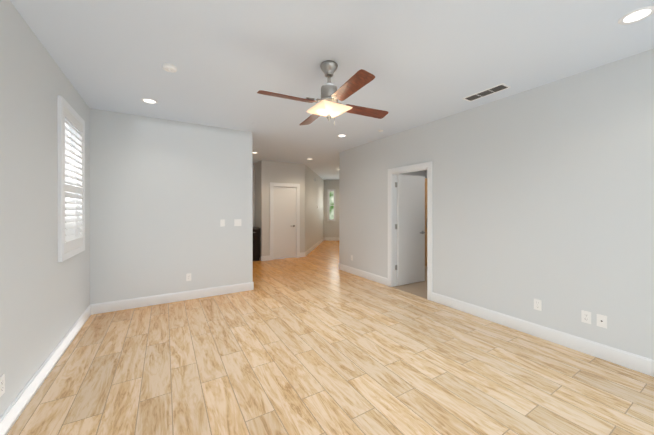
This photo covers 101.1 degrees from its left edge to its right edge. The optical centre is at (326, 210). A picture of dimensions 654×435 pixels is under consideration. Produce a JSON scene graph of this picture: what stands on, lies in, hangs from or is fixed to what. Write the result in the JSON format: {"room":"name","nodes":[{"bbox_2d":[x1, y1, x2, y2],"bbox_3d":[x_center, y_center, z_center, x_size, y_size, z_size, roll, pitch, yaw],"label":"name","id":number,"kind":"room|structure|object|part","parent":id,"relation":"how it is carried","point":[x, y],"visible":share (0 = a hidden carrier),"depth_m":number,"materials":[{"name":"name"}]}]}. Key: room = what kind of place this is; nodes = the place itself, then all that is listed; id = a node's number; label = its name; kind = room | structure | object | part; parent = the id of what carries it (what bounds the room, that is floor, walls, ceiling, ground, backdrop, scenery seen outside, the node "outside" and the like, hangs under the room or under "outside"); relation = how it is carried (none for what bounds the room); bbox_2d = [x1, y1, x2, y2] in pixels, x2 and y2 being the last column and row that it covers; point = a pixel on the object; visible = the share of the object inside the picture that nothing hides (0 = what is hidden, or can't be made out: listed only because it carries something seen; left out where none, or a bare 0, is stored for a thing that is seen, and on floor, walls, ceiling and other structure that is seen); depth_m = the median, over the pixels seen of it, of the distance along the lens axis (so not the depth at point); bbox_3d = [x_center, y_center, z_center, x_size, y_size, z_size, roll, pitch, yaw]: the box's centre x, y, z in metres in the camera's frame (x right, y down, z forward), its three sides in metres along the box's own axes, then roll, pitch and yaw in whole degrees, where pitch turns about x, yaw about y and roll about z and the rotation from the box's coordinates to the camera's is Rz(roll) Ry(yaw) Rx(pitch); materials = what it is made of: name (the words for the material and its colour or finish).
{"room":"empty living room","nodes":[
{"label":"empty living room","id":0,"kind":"room"},
{"bbox_2d":[0,0,89,416],"bbox_3d":[-1.613,0.021,0.912,0.120,2.730,6.345,0,0,-31],"label":"wall","id":1,"kind":"structure","parent":0,"point":[44,298],"depth_m":2.00,"materials":[{"name":"white paint"}]},
{"bbox_2d":[0,374,4,396],"bbox_3d":[-1.970,1.064,1.630,0.006,0.115,0.070,0,0,-31],"label":"electrical outlet","id":2,"kind":"object","parent":1,"relation":"attached to","point":[2,384],"visible":1,"depth_m":1.63,"materials":[{"name":"white plastic"}]},
{"bbox_2d":[0,305,90,434],"bbox_3d":[-1.524,1.318,0.897,0.014,0.135,6.225,0,0,-31],"label":"baseboard","id":3,"kind":"structure","parent":1,"relation":"attached to","point":[12,413],"depth_m":2.07,"materials":[{"name":"white wood"}]},
{"bbox_2d":[57,95,84,261],"bbox_3d":[-2.750,-0.292,2.839,0.161,1.550,0.860,0,0,-31],"label":"window","id":4,"kind":"structure","parent":1,"relation":"in","point":[71,236],"depth_m":2.80,"materials":[{"name":"white wood"}]},
{"bbox_3d":[-2.800,-0.297,2.814,0.030,1.386,0.736,0,0,-31],"label":"window sash","id":5,"kind":"part","parent":4,"relation":"part of","materials":[{"name":"white wood"}]},
{"bbox_2d":[90,108,252,303],"bbox_3d":[-2.245,0.015,4.165,2.154,2.730,0.120,0,0,-31],"label":"wall","id":6,"kind":"structure","parent":0,"point":[166,196],"depth_m":4.00,"materials":[{"name":"white paint"}]},
{"bbox_2d":[90,282,253,314],"bbox_3d":[-2.204,1.313,4.113,2.168,0.135,0.014,0,0,-31],"label":"baseboard","id":7,"kind":"structure","parent":6,"relation":"attached to","point":[105,307],"depth_m":4.00,"materials":[{"name":"white wood"}]},
{"bbox_2d":[186,273,190,280],"bbox_3d":[-2.135,1.035,4.159,0.070,0.115,0.006,0,0,-31],"label":"electrical outlet","id":8,"kind":"object","parent":6,"relation":"attached to","point":[188,276],"visible":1,"depth_m":4.16,"materials":[{"name":"white plastic"}]},
{"bbox_2d":[220,219,224,226],"bbox_3d":[-1.709,0.210,4.408,0.070,0.115,0.017,0,0,-31],"label":"light switch","id":9,"kind":"object","parent":6,"relation":"attached to","point":[222,223],"visible":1,"depth_m":4.41,"materials":[{"name":"white plastic"}]},
{"bbox_2d":[234,219,240,225],"bbox_3d":[-1.500,0.210,4.534,0.116,0.115,0.017,0,0,-31],"label":"double light switch","id":10,"kind":"object","parent":6,"relation":"attached to","point":[237,222],"visible":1,"depth_m":4.53,"materials":[{"name":"white plastic"}]},
{"bbox_2d":[253,163,254,226],"bbox_3d":[-2.579,0.010,7.554,1.100,2.730,0.120,0,0,-31],"label":"wall","id":11,"kind":"structure","parent":0,"point":[253,194],"depth_m":7.77,"materials":[{"name":"white paint"}]},
{"bbox_2d":[255,161,259,227],"bbox_3d":[-1.901,0.010,7.612,0.120,2.730,0.480,0,0,-31],"label":"wall","id":12,"kind":"structure","parent":0,"point":[257,194],"depth_m":7.59,"materials":[{"name":"white paint"}]},
{"bbox_2d":[260,160,304,255],"bbox_3d":[-1.241,0.010,7.659,1.300,2.730,0.120,0,0,-31],"label":"wall","id":13,"kind":"structure","parent":0,"point":[280,172],"depth_m":7.43,"materials":[{"name":"white paint"}]},
{"bbox_2d":[261,252,304,260],"bbox_3d":[-1.212,1.307,7.600,1.314,0.135,0.014,0,0,-31],"label":"baseboard","id":14,"kind":"structure","parent":13,"relation":"attached to","point":[267,258],"depth_m":7.34,"materials":[{"name":"white wood"}]},
{"bbox_2d":[274,187,295,258],"bbox_3d":[-1.194,0.353,7.632,0.690,2.019,0.096,0,0,-31],"label":"hall door","id":15,"kind":"structure","parent":13,"relation":"in","point":[284,222],"depth_m":7.64,"materials":[{"name":"white wood"}]},
{"bbox_2d":[270,182,299,259],"bbox_3d":[-1.211,0.305,7.668,0.900,2.140,0.138,0,0,-31],"label":"door frame","id":16,"kind":"structure","parent":13,"relation":"attached to","point":[272,184],"depth_m":7.57,"materials":[{"name":"white wood"}]},
{"bbox_2d":[305,165,323,251],"bbox_3d":[-0.455,0.006,10.090,0.120,2.730,4.311,0,0,7],"label":"wall","id":17,"kind":"structure","parent":0,"point":[314,215],"depth_m":9.44,"materials":[{"name":"white paint"}]},
{"bbox_2d":[305,238,323,256],"bbox_3d":[-0.389,1.303,10.084,0.014,0.135,4.311,0,0,7],"label":"baseboard","id":18,"kind":"structure","parent":17,"relation":"attached to","point":[312,248],"depth_m":9.36,"materials":[{"name":"white wood"}]},
{"bbox_2d":[7,240,653,434],"bbox_3d":[0.311,1.405,5.958,9.400,0.064,14.000,0,0,-31],"label":"floor","id":19,"kind":"structure","parent":0,"point":[316,341],"depth_m":2.29,"materials":[{"name":"wood"}]},
{"bbox_2d":[253,227,260,260],"bbox_3d":[-2.403,0.925,7.253,1.079,0.900,0.572,0,0,-31],"label":"bar cabinet","id":20,"kind":"object","parent":19,"relation":"on","point":[256,243],"visible":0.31,"depth_m":7.25,"materials":[{"name":"black wood"}]},
{"bbox_2d":[425,178,426,266],"bbox_3d":[2.233,0.301,6.738,1.400,2.150,0.585,0,0,-31],"label":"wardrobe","id":21,"kind":"object","parent":19,"relation":"on","point":[425,222],"visible":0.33,"depth_m":6.53,"materials":[{"name":"brown wood"}]},
{"bbox_2d":[324,180,338,237],"bbox_3d":[0.417,0.002,12.216,1.104,2.730,0.120,0,0,7],"label":"wall","id":22,"kind":"structure","parent":0,"point":[331,228],"depth_m":12.18,"materials":[{"name":"white paint"}]},
{"bbox_2d":[327,189,334,220],"bbox_3d":[0.205,-0.223,12.226,0.370,1.440,0.150,0,0,7],"label":"window","id":23,"kind":"structure","parent":22,"relation":"in","point":[328,203],"depth_m":12.19,"materials":[{"name":"white wood"}]},
{"bbox_2d":[330,191,333,218],"bbox_3d":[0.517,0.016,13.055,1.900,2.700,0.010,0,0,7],"label":"window pane","id":24,"kind":"object","parent":23,"relation":"attached to","point":[331,203],"depth_m":13.08,"materials":[{"name":"clear glass"}]},
{"bbox_2d":[324,237,338,240],"bbox_3d":[0.409,1.300,12.152,1.104,0.135,0.014,0,0,7],"label":"baseboard","id":25,"kind":"structure","parent":22,"relation":"attached to","point":[331,238],"depth_m":12.17,"materials":[{"name":"white wood"}]},
{"bbox_2d":[10,0,653,179],"bbox_3d":[0.311,-1.403,5.953,9.400,0.100,14.000,0,0,-31],"label":"ceiling","id":26,"kind":"structure","parent":0,"point":[424,61],"depth_m":2.33,"materials":[{"name":"white paint"}]},
{"bbox_2d":[141,98,157,103],"bbox_3d":[-2.192,-1.347,3.325,0.178,0.003,0.178,0,0,-31],"label":"recessed light","id":27,"kind":"object","parent":26,"relation":"in","point":[148,100],"visible":1,"depth_m":3.33,"materials":[{"name":"white"}]},
{"bbox_2d":[162,63,176,72],"bbox_3d":[-1.479,-1.329,2.529,0.124,0.036,0.124,0,0,-31],"label":"smoke detector","id":28,"kind":"object","parent":26,"relation":"attached to","point":[167,67],"visible":0.98,"depth_m":2.50,"materials":[{"name":"white plastic"}]},
{"bbox_2d":[257,60,388,124],"bbox_3d":[0.018,-1.072,2.492,0.988,0.550,0.988,0,0,19],"label":"ceiling fan","id":29,"kind":"object","parent":26,"relation":"hanging from","point":[328,106],"visible":1,"depth_m":2.42,"materials":[{"name":"brown wood"}]},
{"bbox_3d":[0.018,-0.910,2.493,0.316,0.053,0.316,0,0,-32],"label":"lamp shade","id":30,"kind":"part","parent":29,"relation":"part of","materials":[{"name":"beige glass"}]},
{"bbox_2d":[462,83,510,101],"bbox_3d":[1.815,-1.343,3.089,0.170,0.009,0.460,0,0,-31],"label":"ceiling vent","id":31,"kind":"object","parent":26,"relation":"in","point":[488,91],"visible":0.98,"depth_m":3.06,"materials":[{"name":"white metal"}]},
{"bbox_2d":[618,6,653,24],"bbox_3d":[2.145,-1.345,1.863,0.178,0.003,0.178,0,0,-31],"label":"recessed light","id":32,"kind":"object","parent":26,"relation":"in","point":[637,15],"visible":1,"depth_m":1.86,"materials":[{"name":"white plastic"}]},
{"bbox_2d":[402,170,425,177],"bbox_3d":[1.595,0.011,6.799,2.530,2.730,0.120,0,0,-31],"label":"wall","id":33,"kind":"structure","parent":0,"point":[420,173],"depth_m":7.23,"materials":[{"name":"white paint"}]},
{"bbox_2d":[339,49,653,359],"bbox_3d":[2.093,0.017,3.404,0.120,2.730,6.790,0,0,-31],"label":"wall","id":34,"kind":"structure","parent":0,"point":[544,193],"depth_m":2.90,"materials":[{"name":"white paint"}]},
{"bbox_2d":[395,174,424,285],"bbox_3d":[1.577,0.357,5.022,0.756,2.019,0.096,0,0,-31],"label":"bathroom door","id":35,"kind":"structure","parent":34,"relation":"in","point":[410,228],"depth_m":5.02,"materials":[{"name":"white wood"}]},
{"bbox_2d":[388,161,431,300],"bbox_3d":[1.413,0.317,4.533,0.156,2.125,0.945,0,0,-31],"label":"door frame","id":36,"kind":"structure","parent":34,"relation":"attached to","point":[428,165],"depth_m":4.83,"materials":[{"name":"white wood"}]},
{"bbox_2d":[339,263,653,376],"bbox_3d":[2.032,1.314,3.378,0.014,0.135,6.804,0,0,-31],"label":"baseboard","id":37,"kind":"structure","parent":34,"relation":"attached to","point":[638,363],"depth_m":2.86,"materials":[{"name":"white wood"}]},
{"bbox_2d":[534,299,541,310],"bbox_3d":[2.300,1.032,2.940,0.006,0.115,0.070,0,0,-31],"label":"electrical outlet","id":38,"kind":"object","parent":34,"relation":"attached to","point":[537,304],"visible":1,"depth_m":2.93,"materials":[{"name":"white plastic"}]},
{"bbox_2d":[581,310,590,323],"bbox_3d":[2.504,1.033,2.601,0.006,0.115,0.070,0,0,-31],"label":"electrical outlet","id":39,"kind":"object","parent":34,"relation":"attached to","point":[585,316],"visible":1,"depth_m":2.60,"materials":[{"name":"white plastic"}]},
{"bbox_2d":[597,314,606,328],"bbox_3d":[2.555,1.033,2.506,0.017,0.115,0.070,0,0,-31],"label":"outlet","id":40,"kind":"object","parent":34,"relation":"attached to","point":[601,320],"visible":1,"depth_m":2.50,"materials":[{"name":"white plastic"}]}
]}

